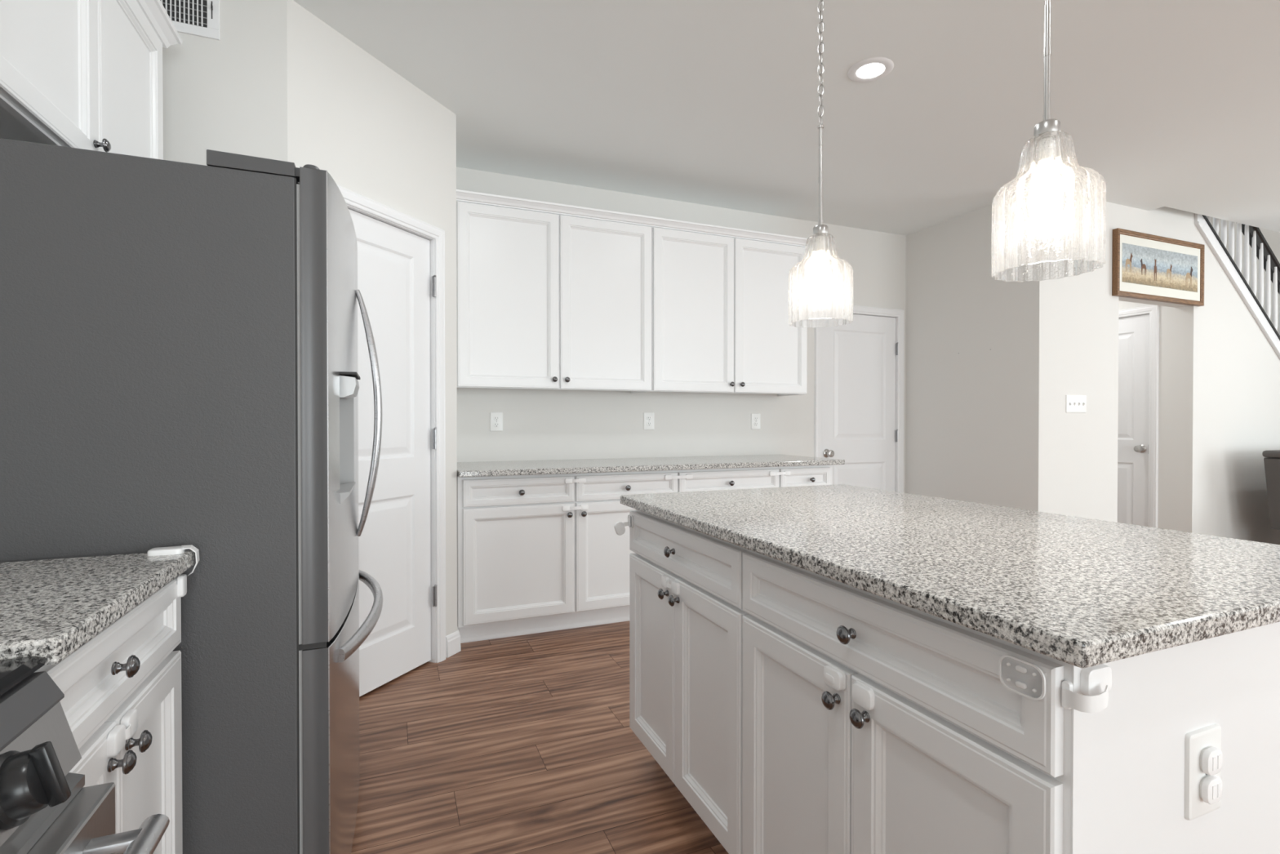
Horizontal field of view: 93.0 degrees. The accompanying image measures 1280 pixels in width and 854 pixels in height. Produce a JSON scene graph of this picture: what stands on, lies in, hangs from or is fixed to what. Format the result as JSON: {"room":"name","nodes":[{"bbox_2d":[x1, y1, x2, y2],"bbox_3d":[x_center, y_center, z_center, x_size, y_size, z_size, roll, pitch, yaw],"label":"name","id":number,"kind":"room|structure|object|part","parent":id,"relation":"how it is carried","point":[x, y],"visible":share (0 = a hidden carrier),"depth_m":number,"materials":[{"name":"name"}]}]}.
{"room":"kitchen","nodes":[
{"label":"kitchen","id":0,"kind":"room"},
{"bbox_2d":[162,0,287,165],"bbox_3d":[-1.595,-0.182,2.122,0.660,2.927,0.120,0,1,-22],"label":"wall","id":1,"kind":"structure","parent":0,"point":[228,94],"depth_m":2.12,"materials":[{"name":"white paint"}]},
{"bbox_2d":[160,0,219,39],"bbox_3d":[-1.627,-1.430,2.024,0.379,0.185,0.018,0,1,-22],"label":"air vent","id":2,"kind":"object","parent":1,"relation":"in","point":[201,18],"visible":0.56,"depth_m":2.07,"materials":[{"name":"white metal"}]},
{"bbox_3d":[-1.470,-1.433,2.084,0.004,0.060,0.012,0,1,-22],"label":"lever","id":3,"kind":"part","parent":2,"relation":"part of","materials":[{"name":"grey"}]},
{"bbox_2d":[286,0,457,635],"bbox_3d":[-1.147,-0.186,2.635,0.120,2.927,0.911,0,1,23],"label":"wall","id":4,"kind":"structure","parent":0,"point":[380,138],"depth_m":2.58,"materials":[{"name":"white paint"}]},
{"bbox_2d":[337,185,445,696],"bbox_3d":[-1.140,0.101,2.623,0.184,2.093,0.736,0,1,23],"label":"door","id":5,"kind":"structure","parent":4,"relation":"in","point":[402,541],"depth_m":2.73,"materials":[{"name":"white paint"}]},
{"bbox_2d":[445,630,461,657],"bbox_3d":[-0.923,1.072,3.004,0.016,0.104,0.095,0,1,23],"label":"baseboard","id":6,"kind":"structure","parent":4,"relation":"attached to","point":[452,640],"depth_m":2.99,"materials":[{"name":"white paint"}]},
{"bbox_2d":[455,114,457,435],"bbox_3d":[-1.083,-0.192,3.286,0.120,2.927,0.695,0,1,-22],"label":"wall","id":7,"kind":"structure","parent":0,"point":[455,114],"depth_m":3.03,"materials":[{"name":"white paint"}]},
{"bbox_2d":[351,620,728,853],"bbox_3d":[3.672,1.220,0.544,9.200,0.150,9.400,0,1,-22],"label":"floor","id":8,"kind":"structure","parent":0,"point":[526,744],"depth_m":2.07,"materials":[{"name":"brown wood"}]},
{"bbox_2d":[0,656,169,853],"bbox_3d":[-0.748,0.703,0.234,0.748,0.890,0.763,0,1,-22],"label":"range","id":9,"kind":"object","parent":8,"relation":"on","point":[46,807],"visible":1,"depth_m":0.62,"materials":[{"name":"grey metal"}]},
{"bbox_2d":[0,656,46,695],"bbox_3d":[-0.806,0.267,0.206,0.624,0.017,0.763,0,1,-22],"label":"cooktop","id":10,"kind":"object","parent":9,"relation":"in","point":[18,677],"depth_m":0.64,"materials":[{"name":"black glass"}]},
{"bbox_3d":[-0.528,0.291,0.321,0.054,0.032,0.761,0,1,-22],"label":"trim","id":11,"kind":"part","parent":9,"relation":"part of","materials":[{"name":"grey plastic"}]},
{"bbox_3d":[-0.579,0.339,0.578,0.055,0.072,0.068,0,1,-22],"label":"knob","id":12,"kind":"part","parent":9,"relation":"part of","materials":[{"name":"black plastic"}]},
{"bbox_3d":[-0.521,0.351,0.325,0.068,0.080,0.761,0,1,-22],"label":"control panel","id":13,"kind":"part","parent":9,"relation":"part of","materials":[{"name":"silver metal"}]},
{"bbox_3d":[-0.519,0.401,0.326,0.070,0.018,0.760,0,1,-22],"label":"vent trim","id":14,"kind":"part","parent":9,"relation":"part of","materials":[{"name":"silver metal"}]},
{"bbox_3d":[-0.506,0.699,0.334,0.100,0.577,0.757,0,1,-22],"label":"oven door","id":15,"kind":"part","parent":9,"relation":"part of","materials":[{"name":"silver metal"}]},
{"bbox_3d":[-0.432,0.447,0.362,0.064,0.021,0.671,0,1,-22],"label":"handle","id":16,"kind":"part","parent":9,"relation":"part of","materials":[{"name":"grey metal"}]},
{"bbox_2d":[34,576,182,853],"bbox_3d":[-1.052,0.706,0.809,0.660,0.874,0.512,0,1,-22],"label":"base cabinet","id":17,"kind":"object","parent":8,"relation":"on","point":[132,664],"visible":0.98,"depth_m":0.95,"materials":[{"name":"white paint"}]},
{"bbox_3d":[-0.727,0.727,0.783,0.020,0.600,0.212,0,1,-22],"label":"door","id":18,"kind":"part","parent":17,"relation":"part of","materials":[{"name":"white paint"}]},
{"bbox_2d":[0,550,194,665],"bbox_3d":[-1.054,0.252,0.800,0.652,0.030,0.516,0,1,-22],"label":"countertop","id":19,"kind":"structure","parent":17,"relation":"on","point":[50,609],"depth_m":0.86,"materials":[{"name":"stone"}]},
{"bbox_2d":[146,544,199,597],"bbox_3d":[-0.868,0.271,1.132,0.073,0.094,0.039,0,1,-22],"label":"child safety latch","id":20,"kind":"object","parent":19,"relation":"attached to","point":[182,578],"visible":0.98,"depth_m":1.13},
{"bbox_3d":[-0.783,0.348,0.916,0.020,0.128,0.506,0,1,-22],"label":"drawer","id":21,"kind":"part","parent":17,"relation":"part of","materials":[{"name":"white paint"}]},
{"bbox_3d":[-0.734,0.476,0.862,0.030,0.032,0.032,0,1,-22],"label":"knob","id":22,"kind":"part","parent":17,"relation":"part of","materials":[{"name":"grey metal"}]},
{"bbox_2d":[106,708,137,757],"bbox_3d":[-0.754,0.446,0.889,0.013,0.036,0.084,0,1,-22],"label":"child safety latch","id":23,"kind":"object","parent":17,"relation":"on","point":[117,737],"visible":1,"depth_m":0.87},
{"bbox_3d":[-0.739,0.345,0.875,0.030,0.032,0.032,0,1,-22],"label":"knob","id":24,"kind":"part","parent":17,"relation":"part of","materials":[{"name":"grey metal"}]},
{"bbox_3d":[-0.757,0.476,0.918,0.030,0.032,0.032,0,1,-22],"label":"knob","id":25,"kind":"part","parent":17,"relation":"part of","materials":[{"name":"grey metal"}]},
{"bbox_3d":[-0.824,0.725,1.019,0.020,0.600,0.292,0,1,-22],"label":"door","id":26,"kind":"part","parent":17,"relation":"part of","materials":[{"name":"white paint"}]},
{"bbox_2d":[0,137,382,853],"bbox_3d":[-1.169,0.285,1.546,0.948,1.663,0.906,0,1,-22],"label":"refrigerator","id":27,"kind":"object","parent":8,"relation":"on","point":[179,352],"visible":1,"depth_m":1.20,"materials":[{"name":"grey paint"}]},
{"bbox_3d":[-0.746,-0.044,1.475,0.082,0.982,0.456,0,1,-22],"label":"door","id":28,"kind":"part","parent":27,"relation":"part of","materials":[{"name":"silver metal"}]},
{"bbox_3d":[-0.831,0.754,1.690,0.082,0.592,0.905,0,1,-22],"label":"freezer drawer","id":29,"kind":"part","parent":27,"relation":"part of","materials":[{"name":"silver metal"}]},
{"bbox_3d":[-0.709,-0.095,1.464,0.052,0.052,0.155,0,1,-22],"label":"dispenser spout","id":30,"kind":"part","parent":27,"relation":"part of","materials":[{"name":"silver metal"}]},
{"bbox_3d":[-0.918,-0.048,1.895,0.082,0.982,0.446,0,1,-22],"label":"door","id":31,"kind":"part","parent":27,"relation":"part of","materials":[{"name":"silver metal"}]},
{"bbox_3d":[-0.775,0.497,1.713,0.092,0.039,0.783,0,1,-22],"label":"handle","id":32,"kind":"part","parent":27,"relation":"part of","materials":[{"name":"grey metal"}]},
{"bbox_3d":[-0.753,-0.038,1.686,0.068,0.683,0.053,0,1,-22],"label":"handle","id":33,"kind":"part","parent":27,"relation":"part of","materials":[{"name":"grey"}]},
{"bbox_3d":[-0.776,-0.039,1.744,0.076,0.683,0.037,0,1,-44],"label":"handle","id":34,"kind":"part","parent":27,"relation":"part of","materials":[{"name":"grey metal"}]},
{"bbox_2d":[457,470,677,637],"bbox_3d":[-0.458,0.682,3.571,1.233,0.874,0.652,0,1,-22],"label":"base cabinet","id":35,"kind":"object","parent":8,"relation":"on","point":[524,562],"visible":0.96,"depth_m":3.24,"materials":[{"name":"white paint"}]},
{"bbox_3d":[-0.627,0.336,3.188,0.584,0.138,0.020,0,1,-22],"label":"drawer","id":36,"kind":"part","parent":35,"relation":"part of","materials":[{"name":"white paint"}]},
{"bbox_3d":[-0.627,0.710,3.191,0.584,0.592,0.020,0,1,-22],"label":"door","id":37,"kind":"part","parent":35,"relation":"part of","materials":[{"name":"white paint"}]},
{"bbox_3d":[-0.616,0.341,3.166,0.032,0.032,0.030,0,1,-22],"label":"knob","id":38,"kind":"part","parent":35,"relation":"part of","materials":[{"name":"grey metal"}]},
{"bbox_2d":[460,616,629,643],"bbox_3d":[0.139,1.107,3.598,2.356,0.024,0.010,0,1,-22],"label":"trim","id":39,"kind":"structure","parent":35,"relation":"attached to","point":[504,634],"depth_m":3.32,"materials":[{"name":"white paint"}]},
{"bbox_3d":[-0.378,0.471,3.265,0.032,0.032,0.030,0,1,-22],"label":"knob","id":40,"kind":"part","parent":35,"relation":"part of","materials":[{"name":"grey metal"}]},
{"bbox_2d":[562,504,588,511],"bbox_3d":[-0.349,0.438,3.285,0.144,0.030,0.013,0,1,-22],"label":"child safety latch","id":41,"kind":"object","parent":35,"relation":"attached to","point":[583,507],"visible":1,"depth_m":3.28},
{"bbox_2d":[564,477,586,484],"bbox_3d":[-0.347,0.290,3.285,0.117,0.030,0.013,0,1,-22],"label":"child safety latch","id":42,"kind":"object","parent":35,"relation":"attached to","point":[580,480],"visible":1,"depth_m":3.28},
{"bbox_3d":[-0.304,0.471,3.295,0.032,0.032,0.030,0,1,-22],"label":"knob","id":43,"kind":"part","parent":35,"relation":"part of","materials":[{"name":"grey metal"}]},
{"bbox_3d":[-0.066,0.708,3.422,0.611,0.592,0.020,0,1,-22],"label":"door","id":44,"kind":"part","parent":35,"relation":"part of","materials":[{"name":"white paint"}]},
{"bbox_3d":[-0.066,0.334,3.419,0.611,0.138,0.020,0,1,-22],"label":"drawer","id":45,"kind":"part","parent":35,"relation":"part of","materials":[{"name":"white paint"}]},
{"bbox_3d":[-0.068,0.339,3.391,0.032,0.032,0.030,0,1,-22],"label":"knob","id":46,"kind":"part","parent":35,"relation":"part of","materials":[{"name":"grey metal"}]},
{"bbox_2d":[457,454,844,476],"bbox_3d":[0.081,0.226,3.768,2.388,0.030,0.691,0,1,-22],"label":"countertop","id":47,"kind":"structure","parent":35,"relation":"on","point":[482,468],"depth_m":3.56,"materials":[{"name":"stone"}]},
{"bbox_2d":[664,474,693,479],"bbox_3d":[0.227,0.290,3.520,0.180,0.030,0.013,0,1,-22],"label":"child safety latch","id":48,"kind":"object","parent":35,"relation":"attached to","point":[669,477],"visible":1,"depth_m":3.51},
{"bbox_2d":[629,509,748,853],"bbox_3d":[0.374,0.697,1.838,0.658,0.874,0.706,0,1,-22],"label":"base cabinet","id":49,"kind":"object","parent":8,"relation":"on","point":[686,649],"visible":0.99,"depth_m":1.65,"materials":[{"name":"white paint"}]},
{"bbox_2d":[613,514,632,535],"bbox_3d":[-0.047,0.329,2.040,0.076,0.072,0.037,0,1,29],"label":"child safety latch","id":50,"kind":"object","parent":49,"relation":"attached to","point":[619,526],"visible":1,"depth_m":2.05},
{"bbox_3d":[0.039,0.723,1.894,0.020,0.590,0.349,0,1,-22],"label":"door","id":51,"kind":"part","parent":49,"relation":"part of","materials":[{"name":"white paint"}]},
{"bbox_3d":[0.067,0.483,1.759,0.030,0.032,0.032,0,1,-22],"label":"knob","id":52,"kind":"part","parent":49,"relation":"part of","materials":[{"name":"grey metal"}]},
{"bbox_3d":[0.082,0.353,1.719,0.030,0.032,0.032,0,1,-22],"label":"knob","id":53,"kind":"part","parent":49,"relation":"part of","materials":[{"name":"grey metal"}]},
{"bbox_2d":[661,574,679,595],"bbox_3d":[0.084,0.452,1.738,0.012,0.034,0.108,0,1,-22],"label":"child safety latch","id":54,"kind":"object","parent":49,"relation":"attached to","point":[674,585],"visible":1,"depth_m":1.72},
{"bbox_3d":[0.093,0.483,1.693,0.030,0.032,0.032,0,1,-22],"label":"knob","id":55,"kind":"part","parent":49,"relation":"part of","materials":[{"name":"grey metal"}]},
{"bbox_3d":[0.105,0.351,1.728,0.020,0.134,0.701,0,1,-22],"label":"drawer","id":56,"kind":"part","parent":49,"relation":"part of","materials":[{"name":"white paint"}]},
{"bbox_3d":[0.172,0.725,1.568,0.020,0.590,0.349,0,1,-22],"label":"door","id":57,"kind":"part","parent":49,"relation":"part of","materials":[{"name":"white paint"}]},
{"bbox_2d":[677,466,778,492],"bbox_3d":[0.438,0.679,3.938,0.703,0.874,0.652,0,1,-22],"label":"base cabinet","id":58,"kind":"object","parent":8,"relation":"on","point":[729,478],"visible":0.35,"depth_m":3.66,"materials":[{"name":"white paint"}]},
{"bbox_3d":[0.549,0.337,3.644,0.032,0.032,0.030,0,1,-22],"label":"knob","id":59,"kind":"part","parent":58,"relation":"part of","materials":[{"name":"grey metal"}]},
{"bbox_2d":[768,470,791,475],"bbox_3d":[0.875,0.289,3.786,0.155,0.030,0.013,0,1,-22],"label":"child safety latch","id":60,"kind":"object","parent":58,"relation":"attached to","point":[786,472],"visible":1,"depth_m":3.78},
{"bbox_2d":[778,464,831,487],"bbox_3d":[0.958,0.677,4.151,0.418,0.874,0.652,0,1,-22],"label":"base cabinet","id":61,"kind":"object","parent":8,"relation":"on","point":[802,475],"visible":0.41,"depth_m":3.88,"materials":[{"name":"white paint"}]},
{"bbox_3d":[1.099,0.335,3.869,0.032,0.032,0.030,0,1,-22],"label":"knob","id":62,"kind":"part","parent":61,"relation":"part of","materials":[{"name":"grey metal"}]},
{"bbox_2d":[742,549,1071,853],"bbox_3d":[0.645,0.703,1.178,0.658,0.874,0.719,0,1,-22],"label":"base cabinet","id":63,"kind":"object","parent":8,"relation":"on","point":[947,758],"visible":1,"depth_m":0.99,"materials":[{"name":"white paint"}]},
{"bbox_3d":[0.309,0.728,1.236,0.020,0.590,0.352,0,1,-22],"label":"door","id":64,"kind":"part","parent":63,"relation":"part of","materials":[{"name":"white paint"}]},
{"bbox_3d":[0.342,0.488,1.088,0.030,0.032,0.032,0,1,-22],"label":"knob","id":65,"kind":"part","parent":63,"relation":"part of","materials":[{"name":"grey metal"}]},
{"bbox_3d":[0.356,0.359,1.051,0.030,0.032,0.032,0,1,-22],"label":"knob","id":66,"kind":"part","parent":63,"relation":"part of","materials":[{"name":"grey metal"}]},
{"bbox_2d":[822,664,874,710],"bbox_3d":[0.362,0.452,1.059,0.013,0.038,0.120,0,1,-22],"label":"child safety latch","id":67,"kind":"object","parent":63,"relation":"attached to","point":[862,694],"visible":1,"depth_m":1.04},
{"bbox_3d":[0.369,0.489,1.021,0.030,0.032,0.032,0,1,-22],"label":"knob","id":68,"kind":"part","parent":63,"relation":"part of","materials":[{"name":"grey metal"}]},
{"bbox_2d":[620,484,1279,667],"bbox_3d":[0.640,0.246,1.523,0.928,0.030,1.465,0,1,-22],"label":"countertop","id":69,"kind":"structure","parent":63,"relation":"on","point":[1079,592],"depth_m":1.06,"materials":[{"name":"stone"}]},
{"bbox_3d":[0.443,0.731,0.907,0.020,0.590,0.352,0,1,-22],"label":"door","id":70,"kind":"part","parent":63,"relation":"part of","materials":[{"name":"white paint"}]},
{"bbox_2d":[998,654,1111,713],"bbox_3d":[0.516,0.318,0.751,0.120,0.050,0.057,0,1,23],"label":"child safety latch","id":71,"kind":"object","parent":63,"relation":"attached to","point":[1095,681],"visible":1,"depth_m":0.73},
{"bbox_2d":[1071,621,1279,853],"bbox_3d":[0.920,0.705,0.901,0.858,0.874,0.002,0,1,-22],"label":"end panel","id":72,"kind":"object","parent":63,"relation":"attached to","point":[1127,757],"visible":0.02,"depth_m":0.82,"materials":[{"name":"white paint"}]},
{"bbox_2d":[1184,723,1222,820],"bbox_3d":[0.777,0.474,0.830,0.078,0.118,0.017,0,1,-22],"label":"electrical outlet","id":73,"kind":"object","parent":63,"relation":"attached to","point":[1196,741],"depth_m":0.82,"materials":[{"name":"white plastic"}]},
{"bbox_2d":[1200,747,1208,769],"bbox_3d":[0.776,0.454,0.830,0.033,0.028,0.003,0,1,-22],"label":"socket","id":74,"kind":"object","parent":73,"relation":"attached to","point":[1202,749],"depth_m":0.83,"materials":[{"name":"white plastic"}]},
{"bbox_2d":[1199,775,1209,798],"bbox_3d":[0.776,0.493,0.831,0.033,0.028,0.003,0,1,-22],"label":"socket","id":75,"kind":"object","parent":73,"relation":"attached to","point":[1202,778],"depth_m":0.83,"materials":[{"name":"white plastic"}]},
{"bbox_3d":[0.779,0.493,0.826,0.036,0.034,0.008,0,1,-22],"label":"outlet cover","id":76,"kind":"part","parent":73,"relation":"part of","materials":[{"name":"white plastic"}]},
{"bbox_3d":[0.779,0.454,0.825,0.036,0.034,0.008,0,1,-22],"label":"outlet cover","id":77,"kind":"part","parent":73,"relation":"part of","materials":[{"name":"white plastic"}]},
{"bbox_2d":[1195,213,1279,359],"bbox_3d":[4.973,-0.796,5.478,2.836,3.798,1.055,0,1,-22],"label":"staircase","id":78,"kind":"structure","parent":8,"relation":"on","point":[1253,236],"depth_m":4.96,"materials":[{"name":"white paint"}]},
{"bbox_3d":[5.085,-1.606,5.046,2.720,2.170,0.068,0,1,-22],"label":"handrail","id":79,"kind":"part","parent":78,"relation":"part of","materials":[{"name":"black paint"}]},
{"bbox_2d":[1262,449,1279,529],"bbox_3d":[5.459,0.644,4.379,1.330,0.935,0.950,0,1,-22],"label":"armchair","id":80,"kind":"object","parent":8,"relation":"on","point":[1272,460],"visible":1,"depth_m":4.54,"materials":[{"name":"grey fabric"}]},
{"bbox_2d":[1262,449,1279,457],"bbox_3d":[5.313,0.200,4.732,1.330,0.052,0.180,0,1,-22],"label":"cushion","id":81,"kind":"object","parent":80,"relation":"on","point":[1272,453],"depth_m":4.51,"materials":[{"name":"grey fabric"}]},
{"bbox_2d":[456,167,906,493],"bbox_3d":[0.490,-0.202,4.371,3.855,2.927,0.120,0,1,-22],"label":"wall","id":82,"kind":"structure","parent":0,"point":[539,424],"depth_m":4.16,"materials":[{"name":"white paint"}]},
{"bbox_2d":[489,412,502,431],"bbox_3d":[-0.883,-0.033,3.740,0.078,0.118,0.009,0,1,-22],"label":"electrical outlet","id":83,"kind":"object","parent":82,"relation":"attached to","point":[495,418],"visible":1,"depth_m":3.74,"materials":[{"name":"white plastic"}]},
{"bbox_2d":[493,422,499,426],"bbox_3d":[-0.882,-0.013,3.737,0.033,0.028,0.003,0,1,-22],"label":"socket","id":84,"kind":"object","parent":83,"relation":"attached to","point":[495,424],"depth_m":3.74,"materials":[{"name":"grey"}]},
{"bbox_2d":[493,416,499,420],"bbox_3d":[-0.882,-0.052,3.737,0.033,0.028,0.003,0,1,-22],"label":"socket","id":85,"kind":"object","parent":83,"relation":"attached to","point":[495,418],"depth_m":3.74,"materials":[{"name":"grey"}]},
{"bbox_2d":[456,200,651,393],"bbox_3d":[-0.531,-0.736,3.688,1.197,1.028,0.358,0,1,-22],"label":"upper cabinet","id":86,"kind":"object","parent":82,"relation":"attached to","point":[544,300],"visible":0.98,"depth_m":3.54,"materials":[{"name":"white paint"}]},
{"bbox_3d":[-0.741,-0.732,3.451,0.571,1.016,0.020,0,1,-22],"label":"door","id":87,"kind":"part","parent":86,"relation":"part of","materials":[{"name":"white paint"}]},
{"bbox_3d":[-0.495,-0.277,3.529,0.032,0.032,0.030,0,1,-22],"label":"knob","id":88,"kind":"part","parent":86,"relation":"part of","materials":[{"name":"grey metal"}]},
{"bbox_3d":[-0.426,-0.277,3.558,0.032,0.032,0.030,0,1,-22],"label":"knob","id":89,"kind":"part","parent":86,"relation":"part of","materials":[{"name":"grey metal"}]},
{"bbox_3d":[-0.199,-0.734,3.673,0.582,1.016,0.020,0,1,-22],"label":"door","id":90,"kind":"part","parent":86,"relation":"part of","materials":[{"name":"white paint"}]},
{"bbox_2d":[456,189,807,247],"bbox_3d":[0.035,-1.273,3.916,2.422,0.046,0.356,0,1,-22],"label":"crown molding","id":91,"kind":"structure","parent":86,"relation":"attached to","point":[465,196],"depth_m":3.68,"materials":[{"name":"white paint"}]},
{"bbox_2d":[643,412,653,429],"bbox_3d":[0.061,-0.040,4.127,0.078,0.118,0.009,0,1,-22],"label":"electrical outlet","id":92,"kind":"object","parent":82,"relation":"attached to","point":[648,417],"visible":1,"depth_m":4.12,"materials":[{"name":"white plastic"}]},
{"bbox_2d":[635,226,807,395],"bbox_3d":[0.568,-0.740,4.139,1.175,1.028,0.358,0,1,-22],"label":"upper cabinet","id":93,"kind":"object","parent":82,"relation":"attached to","point":[720,304],"visible":0.98,"depth_m":3.98,"materials":[{"name":"white paint"}]},
{"bbox_3d":[0.350,-0.736,3.899,0.577,1.016,0.020,0,1,-22],"label":"door","id":94,"kind":"part","parent":93,"relation":"part of","materials":[{"name":"white paint"}]},
{"bbox_3d":[0.893,-0.738,4.121,0.578,1.016,0.020,0,1,-22],"label":"door","id":95,"kind":"part","parent":93,"relation":"part of","materials":[{"name":"white paint"}]},
{"bbox_2d":[751,413,759,429],"bbox_3d":[0.850,-0.041,4.450,0.078,0.118,0.009,0,1,-22],"label":"electrical outlet","id":96,"kind":"object","parent":82,"relation":"attached to","point":[755,417],"visible":1,"depth_m":4.45,"materials":[{"name":"white plastic"}]},
{"bbox_2d":[813,305,904,492],"bbox_3d":[1.730,0.085,4.864,0.892,2.086,0.194,0,1,-22],"label":"door","id":97,"kind":"structure","parent":82,"relation":"in","point":[859,365],"depth_m":4.85,"materials":[{"name":"white paint"}]},
{"bbox_3d":[1.460,0.204,4.685,0.066,0.066,0.066,0,1,-22],"label":"knob","id":98,"kind":"part","parent":97,"relation":"part of","materials":[{"name":"silver metal"}]},
{"bbox_2d":[293,0,1279,235],"bbox_3d":[3.672,-1.592,0.519,9.440,0.120,9.640,0,1,-22],"label":"ceiling","id":99,"kind":"structure","parent":0,"point":[1175,104],"depth_m":2.85,"materials":[{"name":"white paint"}]},
{"bbox_2d":[788,0,853,328],"bbox_3d":[0.531,-0.924,1.782,0.182,1.236,0.183,0,1,-22],"label":"pendant lamp","id":100,"kind":"object","parent":99,"relation":"hanging from","point":[820,285],"visible":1,"depth_m":1.73,"materials":[{"name":"clear glass"}]},
{"bbox_3d":[0.530,-0.739,1.784,0.017,0.298,0.017,0,1,-22],"label":"rod","id":101,"kind":"part","parent":100,"relation":"part of","materials":[{"name":"silver metal"}]},
{"bbox_3d":[0.531,-0.435,1.787,0.182,0.259,0.183,0,1,-22],"label":"lamp shade","id":102,"kind":"part","parent":100,"relation":"part of","materials":[{"name":"clear glass"}]},
{"bbox_3d":[0.530,-1.202,1.780,0.009,0.648,0.008,0,1,-22],"label":"cord","id":103,"kind":"part","parent":100,"relation":"part of","materials":[{"name":"silver metal"}]},
{"bbox_2d":[847,57,893,82],"bbox_3d":[1.001,-1.547,2.639,0.188,0.007,0.188,0,1,-22],"label":"recessed light","id":104,"kind":"object","parent":99,"relation":"in","point":[870,69],"visible":1,"depth_m":2.63,"materials":[{"name":"white paint"}]},
{"bbox_2d":[991,0,1106,282],"bbox_3d":[0.784,-0.918,1.166,0.182,1.236,0.183,0,1,-22],"label":"pendant lamp","id":105,"kind":"object","parent":99,"relation":"hanging from","point":[1049,221],"visible":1,"depth_m":1.12,"materials":[{"name":"clear glass"}]},
{"bbox_3d":[0.783,-0.733,1.168,0.017,0.298,0.017,0,1,-22],"label":"rod","id":106,"kind":"part","parent":105,"relation":"part of","materials":[{"name":"silver metal"}]},
{"bbox_3d":[0.784,-0.430,1.171,0.182,0.259,0.183,0,1,-22],"label":"lamp shade","id":107,"kind":"part","parent":105,"relation":"part of","materials":[{"name":"clear glass"}]},
{"bbox_2d":[905,204,1022,508],"bbox_3d":[2.429,-0.203,4.565,0.120,2.927,0.994,0,1,-22],"label":"wall","id":108,"kind":"structure","parent":0,"point":[963,409],"depth_m":4.51,"materials":[{"name":"white paint"}]},
{"bbox_2d":[1118,300,1174,529],"bbox_3d":[3.932,-0.073,5.452,0.100,2.650,1.494,0,1,-22],"label":"wall","id":109,"kind":"structure","parent":0,"point":[1166,314],"depth_m":4.79,"materials":[{"name":"white paint"}]},
{"bbox_2d":[1117,304,1159,528],"bbox_3d":[3.994,0.071,5.256,0.176,2.106,0.875,0,1,-22],"label":"door","id":110,"kind":"structure","parent":109,"relation":"in","point":[1139,326],"depth_m":4.97,"materials":[{"name":"white paint"}]},
{"bbox_3d":[4.063,0.177,4.943,0.066,0.066,0.066,0,1,-22],"label":"knob","id":111,"kind":"part","parent":110,"relation":"part of","materials":[{"name":"silver metal"}]},
{"bbox_2d":[1020,201,1279,544],"bbox_3d":[4.519,-0.206,4.819,4.180,2.927,0.120,0,1,-22],"label":"wall","id":112,"kind":"structure","parent":0,"point":[1227,391],"depth_m":4.57,"materials":[{"name":"white paint"}]},
{"bbox_2d":[1065,395,1086,413],"bbox_3d":[2.930,-0.155,4.094,0.211,0.117,0.017,0,1,-22],"label":"light switch","id":113,"kind":"object","parent":112,"relation":"attached to","point":[1074,403],"visible":1,"depth_m":4.09,"materials":[{"name":"white plastic"}]},
{"bbox_2d":[1111,227,1204,306],"bbox_3d":[3.792,-1.150,4.427,1.048,0.462,0.036,0,1,-22],"label":"picture","id":114,"kind":"object","parent":112,"relation":"attached to","point":[1146,266],"visible":1,"depth_m":4.40,"materials":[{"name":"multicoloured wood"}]},
{"bbox_2d":[1121,243,1197,292],"bbox_3d":[3.794,-1.153,4.420,0.914,0.272,0.001,0,1,-22],"label":"print","id":115,"kind":"object","parent":114,"relation":"attached to","point":[1144,265],"depth_m":4.41,"materials":[{"name":"multicoloured paper"}]},
{"bbox_2d":[1210,217,1213,226],"bbox_3d":[5.022,-1.129,6.136,2.443,4.750,0.120,0,1,-22],"label":"wall","id":116,"kind":"structure","parent":0,"point":[1211,218],"depth_m":6.52,"materials":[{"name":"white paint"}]},
{"bbox_2d":[1217,218,1279,332],"bbox_3d":[7.976,-1.095,2.311,0.120,4.750,9.440,0,1,-22],"label":"wall","id":117,"kind":"structure","parent":0,"point":[1273,237],"depth_m":6.16,"materials":[{"name":"white paint"}]},
{"bbox_3d":[-0.394,-0.148,-1.833,0.120,2.927,8.350,0,1,-22],"label":"wall","id":118,"kind":"structure","parent":0,"visible":0},
{"bbox_2d":[0,0,163,159],"bbox_3d":[-1.472,-0.919,1.435,0.368,0.588,0.926,0,1,-22],"label":"upper cabinet","id":119,"kind":"object","parent":118,"relation":"attached to","point":[84,74],"visible":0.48,"depth_m":1.43,"materials":[{"name":"white paint"}]},
{"bbox_3d":[-1.251,-0.916,1.276,0.020,0.574,0.457,0,1,-22],"label":"door","id":120,"kind":"part","parent":119,"relation":"part of","materials":[{"name":"white paint"}]},
{"bbox_3d":[-1.305,-0.685,1.476,0.030,0.032,0.032,0,1,-22],"label":"knob","id":121,"kind":"part","parent":119,"relation":"part of","materials":[{"name":"grey metal"}]},
{"bbox_3d":[-1.426,-0.920,1.702,0.020,0.574,0.457,0,1,-22],"label":"door","id":122,"kind":"part","parent":119,"relation":"part of","materials":[{"name":"white paint"}]},
{"bbox_2d":[136,0,182,48],"bbox_3d":[-1.445,-1.224,1.375,0.373,0.060,1.161,0,1,-22],"label":"crown molding","id":123,"kind":"structure","parent":118,"relation":"attached to","point":[154,11],"depth_m":1.85,"materials":[{"name":"white paint"}]}
]}

